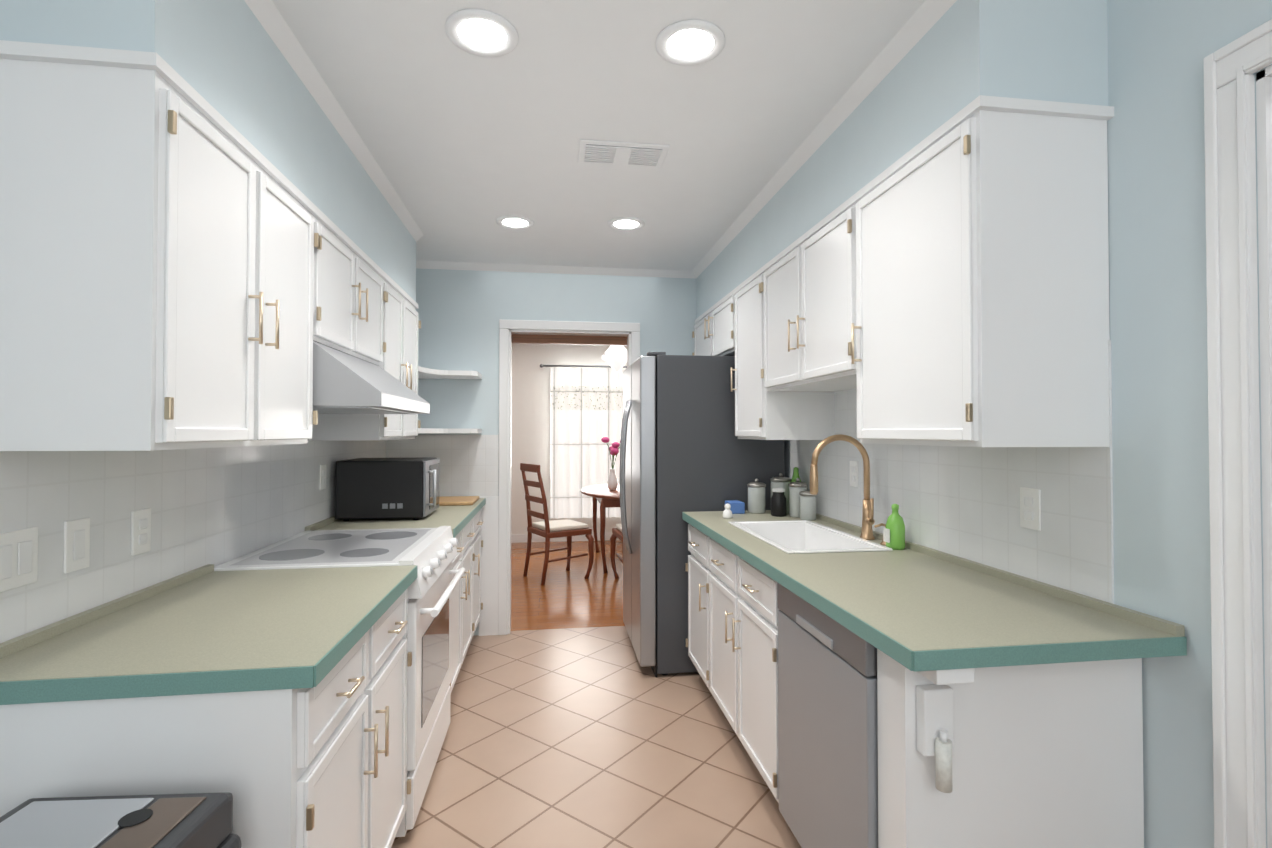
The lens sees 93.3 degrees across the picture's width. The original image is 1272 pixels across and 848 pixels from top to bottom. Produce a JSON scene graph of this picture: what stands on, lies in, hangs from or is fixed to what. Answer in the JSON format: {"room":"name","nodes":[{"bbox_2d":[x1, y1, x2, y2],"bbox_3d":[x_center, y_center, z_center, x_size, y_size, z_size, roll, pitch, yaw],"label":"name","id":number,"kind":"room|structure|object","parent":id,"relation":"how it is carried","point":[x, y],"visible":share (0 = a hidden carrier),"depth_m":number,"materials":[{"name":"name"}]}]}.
{"room":"kitchen","nodes":[
{"label":"kitchen","id":0,"kind":"room"},
{"bbox_2d":[0,0,415,301],"bbox_3d":[-1.246,-0.885,2.270,0.310,0.415,2.265,0,-1,-8],"label":"soffit","id":1,"kind":"structure","parent":0,"point":[227,61],"depth_m":1.53,"materials":[{"name":"paint"}]},
{"bbox_2d":[415,268,695,635],"bbox_3d":[-0.442,0.169,4.137,2.625,2.470,0.100,0,-1,-8],"label":"wall","id":2,"kind":"structure","parent":0,"point":[461,313],"depth_m":4.03,"materials":[{"name":"paint"}]},
{"bbox_2d":[0,0,443,308],"bbox_3d":[-1.259,-0.879,2.535,0.360,0.420,2.877,0,-1,-8],"label":"crown molding","id":3,"kind":"structure","parent":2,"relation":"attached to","point":[266,12],"depth_m":1.65,"materials":[{"name":"white wood"}]},
{"bbox_2d":[386,435,498,496],"bbox_3d":[-1.274,0.292,3.966,0.717,0.440,0.006,0,-1,-8],"label":"wall tile","id":4,"kind":"structure","parent":2,"relation":"attached to","point":[469,465],"depth_m":3.98,"materials":[{"name":"white tile"}]},
{"bbox_2d":[479,319,639,635],"bbox_3d":[-0.513,0.353,4.116,1.080,2.102,0.118,0,-1,-8],"label":"door frame","id":5,"kind":"structure","parent":2,"relation":"attached to","point":[495,533],"depth_m":4.01,"materials":[{"name":"white wood"}]},
{"bbox_2d":[444,261,687,277],"bbox_3d":[-0.608,-1.046,4.059,1.950,0.042,0.042,0,-1,-8],"label":"crown molding","id":6,"kind":"structure","parent":2,"relation":"attached to","point":[447,265],"depth_m":4.08,"materials":[{"name":"white wood"}]},
{"bbox_2d":[512,334,626,345],"bbox_3d":[-0.461,-0.597,4.211,1.030,0.075,0.030,0,-1,-8],"label":"trim","id":7,"kind":"structure","parent":2,"relation":"attached to","point":[566,339],"depth_m":4.20,"materials":[{"name":"wood"}]},
{"bbox_2d":[511,343,626,533],"bbox_3d":[-0.748,0.218,7.537,5.600,2.470,0.120,0,-1,-8],"label":"wall","id":8,"kind":"structure","parent":0,"point":[530,410],"depth_m":7.39,"materials":[{"name":"beige paint"}]},
{"bbox_2d":[550,372,550,478],"bbox_3d":[-0.360,0.053,7.543,1.430,1.400,0.120,0,-1,-8],"label":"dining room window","id":9,"kind":"structure","parent":8,"relation":"in","point":[550,425],"depth_m":7.42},
{"bbox_2d":[511,532,619,542],"bbox_3d":[-0.739,1.402,7.453,5.600,0.100,0.015,0,-1,-8],"label":"baseboard","id":10,"kind":"structure","parent":8,"relation":"attached to","point":[518,538],"depth_m":7.41,"materials":[{"name":"wood"}]},
{"bbox_2d":[540,364,626,367],"bbox_3d":[-0.351,-0.708,7.472,1.674,0.050,0.145,0,-1,-8],"label":"curtain rod","id":11,"kind":"object","parent":8,"relation":"attached to","point":[541,365],"visible":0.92,"depth_m":7.36,"materials":[{"name":"metal"}]},
{"bbox_2d":[550,368,624,518],"bbox_3d":[-0.340,0.232,7.432,1.420,1.840,0.069,0,-1,-8],"label":"lace curtain","id":12,"kind":"object","parent":11,"relation":"hanging from","point":[586,410],"visible":0.6,"depth_m":7.39,"materials":[{"name":"white fabric"}]},
{"bbox_2d":[391,540,801,847],"bbox_3d":[-0.131,1.429,3.102,5.600,0.080,9.200,0,-1,-8],"label":"floor","id":13,"kind":"structure","parent":0,"point":[594,737],"depth_m":2.57,"materials":[{"name":"tile"}]},
{"bbox_2d":[0,792,241,847],"bbox_3d":[-0.858,0.992,0.841,0.360,0.730,0.420,0,-1,-3],"label":"trash can","id":14,"kind":"object","parent":13,"relation":"on","point":[196,820],"visible":1,"depth_m":0.96,"materials":[{"name":"metal"}]},
{"bbox_2d":[0,588,411,847],"bbox_3d":[-0.984,0.931,1.496,0.607,0.870,0.845,0,-1,-8],"label":"base cabinet","id":15,"kind":"object","parent":13,"relation":"on","point":[322,763],"depth_m":1.11,"materials":[{"name":"white wood"}]},
{"bbox_2d":[0,498,485,704],"bbox_3d":[-1.111,0.480,2.510,0.633,0.062,2.900,0,-1,-8],"label":"countertop","id":16,"kind":"structure","parent":15,"relation":"on","point":[206,629],"depth_m":1.29,"materials":[{"name":"laminate"}]},
{"bbox_2d":[335,457,439,520],"bbox_3d":[-1.257,0.331,3.131,0.463,0.297,0.382,0,-1,-8],"label":"microwave","id":17,"kind":"object","parent":16,"relation":"on","point":[380,488],"visible":0.98,"depth_m":2.95,"materials":[{"name":"metal"}]},
{"bbox_2d":[439,496,479,505],"bbox_3d":[-1.131,0.477,3.734,0.270,0.021,0.340,0,-1,-8],"label":"cutting board","id":18,"kind":"object","parent":16,"relation":"on","point":[455,500],"visible":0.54,"depth_m":3.65,"materials":[{"name":"brown wood"}]},
{"bbox_2d":[214,526,464,836],"bbox_3d":[-1.051,0.915,2.294,0.686,0.925,0.746,0,-1,-8],"label":"range","id":19,"kind":"object","parent":13,"relation":"on","point":[430,553],"visible":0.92,"depth_m":2.17,"materials":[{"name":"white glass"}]},
{"bbox_2d":[450,515,475,691],"bbox_3d":[-1.210,0.954,3.109,0.607,0.870,0.904,0,-1,-8],"label":"base cabinet","id":20,"kind":"object","parent":13,"relation":"on","point":[464,593],"depth_m":3.18,"materials":[{"name":"white wood"}]},
{"bbox_2d":[476,510,483,626],"bbox_3d":[-1.293,0.963,3.702,0.607,0.870,0.475,0,-1,-8],"label":"base cabinet","id":21,"kind":"object","parent":13,"relation":"on","point":[479,543],"depth_m":3.84,"materials":[{"name":"white wood"}]},
{"bbox_2d":[520,463,593,585],"bbox_3d":[-0.744,0.899,5.587,0.556,1.068,0.501,1,-1,-33],"label":"dining chair","id":22,"kind":"object","parent":13,"relation":"on","point":[546,528],"visible":1,"depth_m":5.49,"materials":[{"name":"brown wood"}]},
{"bbox_2d":[580,483,619,572],"bbox_3d":[-0.022,1.063,6.304,1.123,0.754,1.584,0,-1,-8],"label":"dining table","id":23,"kind":"object","parent":13,"relation":"on","point":[604,495],"visible":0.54,"depth_m":5.77,"materials":[{"name":"brown wood"}]},
{"bbox_2d":[601,437,619,489],"bbox_3d":[-0.227,0.408,6.239,0.284,0.551,0.267,0,-1,-8],"label":"flower vase","id":24,"kind":"object","parent":23,"relation":"on","point":[612,482],"visible":0.79,"depth_m":6.19,"materials":[{"name":"white ceramic"}]},
{"bbox_2d":[610,524,622,578],"bbox_3d":[0.059,0.896,5.381,0.501,1.068,0.556,0,-1,-13],"label":"dining chair","id":25,"kind":"object","parent":13,"relation":"on","point":[617,532],"visible":0.19,"depth_m":5.54,"materials":[{"name":"brown wood"}]},
{"bbox_2d":[619,352,783,676],"bbox_3d":[0.343,0.502,3.749,0.896,1.793,0.820,0,-1,-8],"label":"fridge","id":26,"kind":"object","parent":13,"relation":"on","point":[683,448],"visible":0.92,"depth_m":3.33,"materials":[{"name":"metal"}]},
{"bbox_2d":[685,552,754,675],"bbox_3d":[0.614,1.059,3.087,0.605,0.660,0.488,0,-1,-8],"label":"base cabinet","id":27,"kind":"object","parent":13,"relation":"on","point":[704,561],"depth_m":3.07,"materials":[{"name":"white wood"}]},
{"bbox_2d":[777,582,877,847],"bbox_3d":[0.790,0.941,1.724,0.595,0.858,0.570,0,-1,-8],"label":"dishwasher","id":28,"kind":"object","parent":13,"relation":"on","point":[828,730],"visible":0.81,"depth_m":1.62,"materials":[{"name":"metal"}]},
{"bbox_2d":[701,568,956,839],"bbox_3d":[0.700,1.050,2.473,0.605,0.660,0.932,0,-1,-8],"label":"base cabinet","id":29,"kind":"object","parent":13,"relation":"on","point":[739,609],"depth_m":2.06,"materials":[{"name":"white wood"}]},
{"bbox_2d":[682,510,1186,671],"bbox_3d":[0.714,0.476,2.288,0.631,0.062,2.124,0,-1,-8],"label":"countertop","id":30,"kind":"structure","parent":29,"relation":"on","point":[911,606],"depth_m":1.48,"materials":[{"name":"laminate"}]},
{"bbox_2d":[723,503,732,518],"bbox_3d":[0.465,0.441,3.048,0.052,0.075,0.051,0,-1,-8],"label":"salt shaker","id":31,"kind":"object","parent":30,"relation":"on","point":[727,512],"visible":1,"depth_m":3.03,"materials":[{"name":"white ceramic"}]},
{"bbox_2d":[725,500,744,513],"bbox_3d":[0.535,0.451,3.265,0.080,0.060,0.110,0,-1,-8],"label":"box","id":32,"kind":"object","parent":30,"relation":"on","point":[737,507],"visible":0.79,"depth_m":3.21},
{"bbox_2d":[747,478,765,513],"bbox_3d":[0.656,0.389,3.268,0.099,0.185,0.099,0,-1,-8],"label":"canister","id":33,"kind":"object","parent":30,"relation":"on","point":[756,497],"visible":1,"depth_m":3.23,"materials":[{"name":"white ceramic"}]},
{"bbox_2d":[771,488,786,516],"bbox_3d":[0.745,0.406,3.139,0.080,0.146,0.080,0,-1,-8],"label":"jar","id":34,"kind":"object","parent":30,"relation":"on","point":[778,503],"visible":1,"depth_m":3.11,"materials":[{"name":"black glass"}]},
{"bbox_2d":[770,473,790,513],"bbox_3d":[0.788,0.374,3.266,0.113,0.215,0.113,0,-1,-8],"label":"canister","id":35,"kind":"object","parent":30,"relation":"on","point":[780,481],"visible":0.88,"depth_m":3.22,"materials":[{"name":"white ceramic"}]},
{"bbox_2d":[791,467,800,481],"bbox_3d":[0.853,0.355,3.200,0.056,0.250,0.055,0,-1,-8],"label":"bottle","id":36,"kind":"object","parent":30,"relation":"on","point":[795,473],"visible":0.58,"depth_m":3.19,"materials":[{"name":"green plastic"}]},
{"bbox_2d":[789,478,806,517],"bbox_3d":[0.840,0.379,3.112,0.093,0.200,0.093,0,-1,-8],"label":"canister","id":37,"kind":"object","parent":30,"relation":"on","point":[796,488],"visible":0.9,"depth_m":3.08,"materials":[{"name":"white ceramic"}]},
{"bbox_2d":[799,490,815,520],"bbox_3d":[0.860,0.405,3.003,0.082,0.144,0.082,0,-1,-8],"label":"canister","id":38,"kind":"object","parent":30,"relation":"on","point":[807,505],"visible":0.85,"depth_m":2.97,"materials":[{"name":"white ceramic"}]},
{"bbox_2d":[728,520,892,553],"bbox_3d":[0.692,0.558,2.538,0.404,0.191,0.734,0,-1,-8],"label":"sink","id":39,"kind":"object","parent":30,"relation":"in","point":[796,536],"visible":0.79,"depth_m":2.77,"materials":[{"name":"ceramic"}]},
{"bbox_2d":[810,434,874,539],"bbox_3d":[0.842,0.255,2.432,0.275,0.428,0.091,0,-1,-8],"label":"faucet","id":40,"kind":"object","parent":30,"relation":"on","point":[868,521],"visible":1,"depth_m":2.44,"materials":[{"name":"brown metal"}]},
{"bbox_2d":[874,523,885,544],"bbox_3d":[0.960,0.426,2.330,0.075,0.083,0.048,0,-1,-8],"label":"soap dispenser","id":41,"kind":"object","parent":30,"relation":"on","point":[882,542],"visible":0.38,"depth_m":2.33,"materials":[{"name":"brown metal"}]},
{"bbox_2d":[883,504,904,549],"bbox_3d":[0.971,0.383,2.252,0.070,0.167,0.068,0,-1,-8],"label":"dish soap bottle","id":42,"kind":"object","parent":30,"relation":"on","point":[894,534],"visible":0.96,"depth_m":2.23,"materials":[{"name":"green plastic"}]},
{"bbox_2d":[916,668,974,792],"bbox_3d":[0.642,0.628,1.257,0.085,0.269,0.089,0,-1,-8],"label":"air freshener","id":43,"kind":"object","parent":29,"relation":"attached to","point":[935,719],"visible":0.79,"depth_m":1.27,"materials":[{"name":"white plastic"}]},
{"bbox_2d":[272,0,925,270],"bbox_3d":[0.738,-1.144,1.494,4.225,0.080,5.700,0,-1,-8],"label":"ceiling","id":44,"kind":"structure","parent":0,"point":[466,149],"depth_m":2.08,"materials":[{"name":"white paint"}]},
{"bbox_2d":[445,8,517,56],"bbox_3d":[-0.433,-1.096,1.693,0.200,0.010,0.200,0,-1,-8],"label":"recessed light","id":45,"kind":"object","parent":44,"relation":"in","point":[480,32],"visible":1,"depth_m":1.68,"materials":[{"name":"white plastic"}]},
{"bbox_2d":[496,215,533,228],"bbox_3d":[-0.645,-1.074,3.208,0.200,0.010,0.200,0,-1,-8],"label":"recessed light","id":46,"kind":"object","parent":44,"relation":"in","point":[514,222],"visible":1,"depth_m":3.20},
{"bbox_2d":[578,139,668,168],"bbox_3d":[-0.056,-1.084,2.422,0.350,0.013,0.200,0,-1,-8],"label":"ceiling vent","id":47,"kind":"object","parent":44,"relation":"in","point":[615,153],"visible":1,"depth_m":2.40,"materials":[{"name":"metal"}]},
{"bbox_2d":[608,217,644,230],"bbox_3d":[-0.052,-1.074,3.230,0.200,0.010,0.200,0,-1,-8],"label":"recessed light","id":48,"kind":"object","parent":44,"relation":"in","point":[625,223],"visible":1,"depth_m":3.22,"materials":[{"name":"white glass"}]},
{"bbox_2d":[656,19,724,65],"bbox_3d":[0.157,-1.095,1.735,0.200,0.010,0.200,0,-1,-8],"label":"recessed light","id":49,"kind":"object","parent":44,"relation":"in","point":[692,42],"visible":1,"depth_m":1.73,"materials":[{"name":"white plastic"}]},
{"bbox_2d":[696,0,1107,318],"bbox_3d":[0.791,-0.915,2.848,0.345,0.340,2.825,0,-1,-8],"label":"soffit","id":50,"kind":"structure","parent":0,"point":[960,55],"depth_m":1.59,"materials":[{"name":"blue paint"}]},
{"bbox_2d":[784,0,1271,847],"bbox_3d":[1.190,0.132,1.589,0.100,2.470,5.600,0,-1,-8],"label":"wall","id":51,"kind":"structure","parent":0,"point":[1158,50],"depth_m":1.33,"materials":[{"name":"blue paint"}]},
{"bbox_2d":[692,297,731,369],"bbox_3d":[0.650,-0.566,3.775,0.363,0.330,0.934,0,-1,-8],"label":"upper cabinet","id":52,"kind":"object","parent":51,"relation":"attached to","point":[712,335],"depth_m":3.66,"materials":[{"name":"white wood"}]},
{"bbox_2d":[732,276,833,439],"bbox_3d":[0.749,-0.331,3.061,0.363,0.820,0.493,0,-1,-8],"label":"upper cabinet","id":53,"kind":"object","parent":51,"relation":"attached to","point":[758,416],"depth_m":2.92,"materials":[{"name":"white wood"}]},
{"bbox_2d":[760,216,839,393],"bbox_3d":[0.837,-0.455,2.435,0.363,0.590,0.861,0,-1,-8],"label":"upper cabinet","id":54,"kind":"object","parent":51,"relation":"attached to","point":[800,293],"depth_m":2.39,"materials":[{"name":"white wood"}]},
{"bbox_2d":[688,0,1113,323],"bbox_3d":[0.766,-0.905,2.824,0.400,0.360,2.867,0,-1,-8],"label":"crown molding","id":55,"kind":"structure","parent":51,"relation":"attached to","point":[918,26],"depth_m":1.84,"materials":[{"name":"white wood"}]},
{"bbox_2d":[790,340,1113,603],"bbox_3d":[1.017,0.150,2.441,0.006,0.680,1.985,0,-1,-8],"label":"wall tile","id":56,"kind":"structure","parent":51,"relation":"attached to","point":[962,502],"depth_m":1.86,"materials":[{"name":"white tile"}]},
{"bbox_2d":[850,461,857,486],"bbox_3d":[0.974,0.223,2.689,0.009,0.115,0.070,0,-1,-8],"label":"electrical outlet plate","id":57,"kind":"object","parent":56,"relation":"attached to","point":[853,473],"visible":1,"depth_m":2.68,"materials":[{"name":"white plastic"}]},
{"bbox_2d":[1020,487,1040,530],"bbox_3d":[1.113,0.239,1.698,0.009,0.115,0.070,0,-1,-8],"label":"electrical outlet plate","id":58,"kind":"object","parent":56,"relation":"attached to","point":[1030,508],"visible":1,"depth_m":1.69,"materials":[{"name":"white plastic"}]},
{"bbox_2d":[840,110,1109,446],"bbox_3d":[0.933,-0.350,1.746,0.363,0.820,0.613,0,-1,-8],"label":"upper cabinet","id":59,"kind":"object","parent":51,"relation":"attached to","point":[951,288],"depth_m":1.46,"materials":[{"name":"white wood"}]},
{"bbox_2d":[1203,19,1271,847],"bbox_3d":[1.294,0.298,0.735,0.128,2.115,0.995,0,-1,-8],"label":"door frame","id":60,"kind":"structure","parent":51,"relation":"attached to","point":[1231,68],"depth_m":1.17,"materials":[{"name":"white wood"}]},
{"bbox_3d":[-1.304,0.127,1.190,0.100,2.470,5.700,0,-1,-8],"label":"wall","id":61,"kind":"structure","parent":0,"visible":0},
{"bbox_2d":[0,58,323,450],"bbox_3d":[-1.131,-0.316,1.516,0.328,0.746,0.750,0,-1,-8],"label":"upper cabinet","id":62,"kind":"object","parent":61,"relation":"attached to","point":[178,270],"depth_m":1.16,"materials":[{"name":"white wood"}]},
{"bbox_2d":[0,440,385,642],"bbox_3d":[-1.436,0.106,2.517,0.006,0.770,2.835,0,-1,-8],"label":"wall tile","id":63,"kind":"structure","parent":61,"relation":"attached to","point":[218,506],"depth_m":1.62,"materials":[{"name":"white tile"}]},
{"bbox_2d":[0,527,37,591],"bbox_3d":[-1.245,0.272,1.201,0.009,0.115,0.115,0,-1,-8],"label":"switch plate","id":64,"kind":"object","parent":63,"relation":"attached to","point":[18,558],"visible":1,"depth_m":1.21,"materials":[{"name":"white plastic"}]},
{"bbox_2d":[63,517,89,573],"bbox_3d":[-1.268,0.274,1.364,0.009,0.115,0.070,0,-1,-8],"label":"switch plate","id":65,"kind":"object","parent":63,"relation":"attached to","point":[76,544],"visible":1,"depth_m":1.36,"materials":[{"name":"white plastic"}]},
{"bbox_2d":[131,508,150,555],"bbox_3d":[-1.298,0.282,1.577,0.009,0.115,0.070,0,-1,-8],"label":"electrical outlet plate","id":66,"kind":"object","parent":63,"relation":"attached to","point":[140,531],"visible":1,"depth_m":1.57,"materials":[{"name":"white plastic"}]},
{"bbox_2d":[320,465,325,489],"bbox_3d":[-1.473,0.250,2.831,0.009,0.115,0.070,0,-1,-8],"label":"electrical outlet plate","id":67,"kind":"object","parent":63,"relation":"attached to","point":[322,477],"visible":1,"depth_m":2.81,"materials":[{"name":"white plastic"}]},
{"bbox_2d":[320,225,387,369],"bbox_3d":[-1.238,-0.472,2.283,0.328,0.412,0.786,0,-1,-8],"label":"upper cabinet","id":68,"kind":"object","parent":61,"relation":"attached to","point":[355,323],"depth_m":2.27,"materials":[{"name":"white wood"}]},
{"bbox_2d":[312,341,429,413],"bbox_3d":[-1.138,-0.155,2.293,0.526,0.214,0.778,0,-1,-8],"label":"range hood","id":69,"kind":"object","parent":68,"relation":"attached to","point":[344,383],"visible":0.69,"depth_m":1.95,"materials":[{"name":"metal"}]},
{"bbox_2d":[320,283,420,439],"bbox_3d":[-1.342,-0.294,3.024,0.328,0.746,0.708,0,-1,-8],"label":"upper cabinet","id":70,"kind":"object","parent":61,"relation":"attached to","point":[402,315],"depth_m":2.91,"materials":[{"name":"white wood"}]},
{"bbox_2d":[418,366,481,432],"bbox_3d":[-1.290,-0.138,3.680,0.613,0.390,0.572,0,-1,-8],"label":"corner shelf","id":71,"kind":"object","parent":61,"relation":"attached to","point":[425,373],"visible":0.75,"depth_m":3.72,"materials":[{"name":"white wood"}]},
{"bbox_3d":[-0.525,-1.080,5.961,5.600,0.080,3.500,0,-1,-8],"label":"ceiling","id":72,"kind":"structure","parent":0,"visible":0},
{"bbox_2d":[602,345,626,371],"bbox_3d":[-0.200,-0.790,6.306,0.316,0.490,0.302,0,-1,-8],"label":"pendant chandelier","id":73,"kind":"object","parent":72,"relation":"hanging from","point":[615,357],"visible":0.75,"depth_m":6.22,"materials":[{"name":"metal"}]}
]}

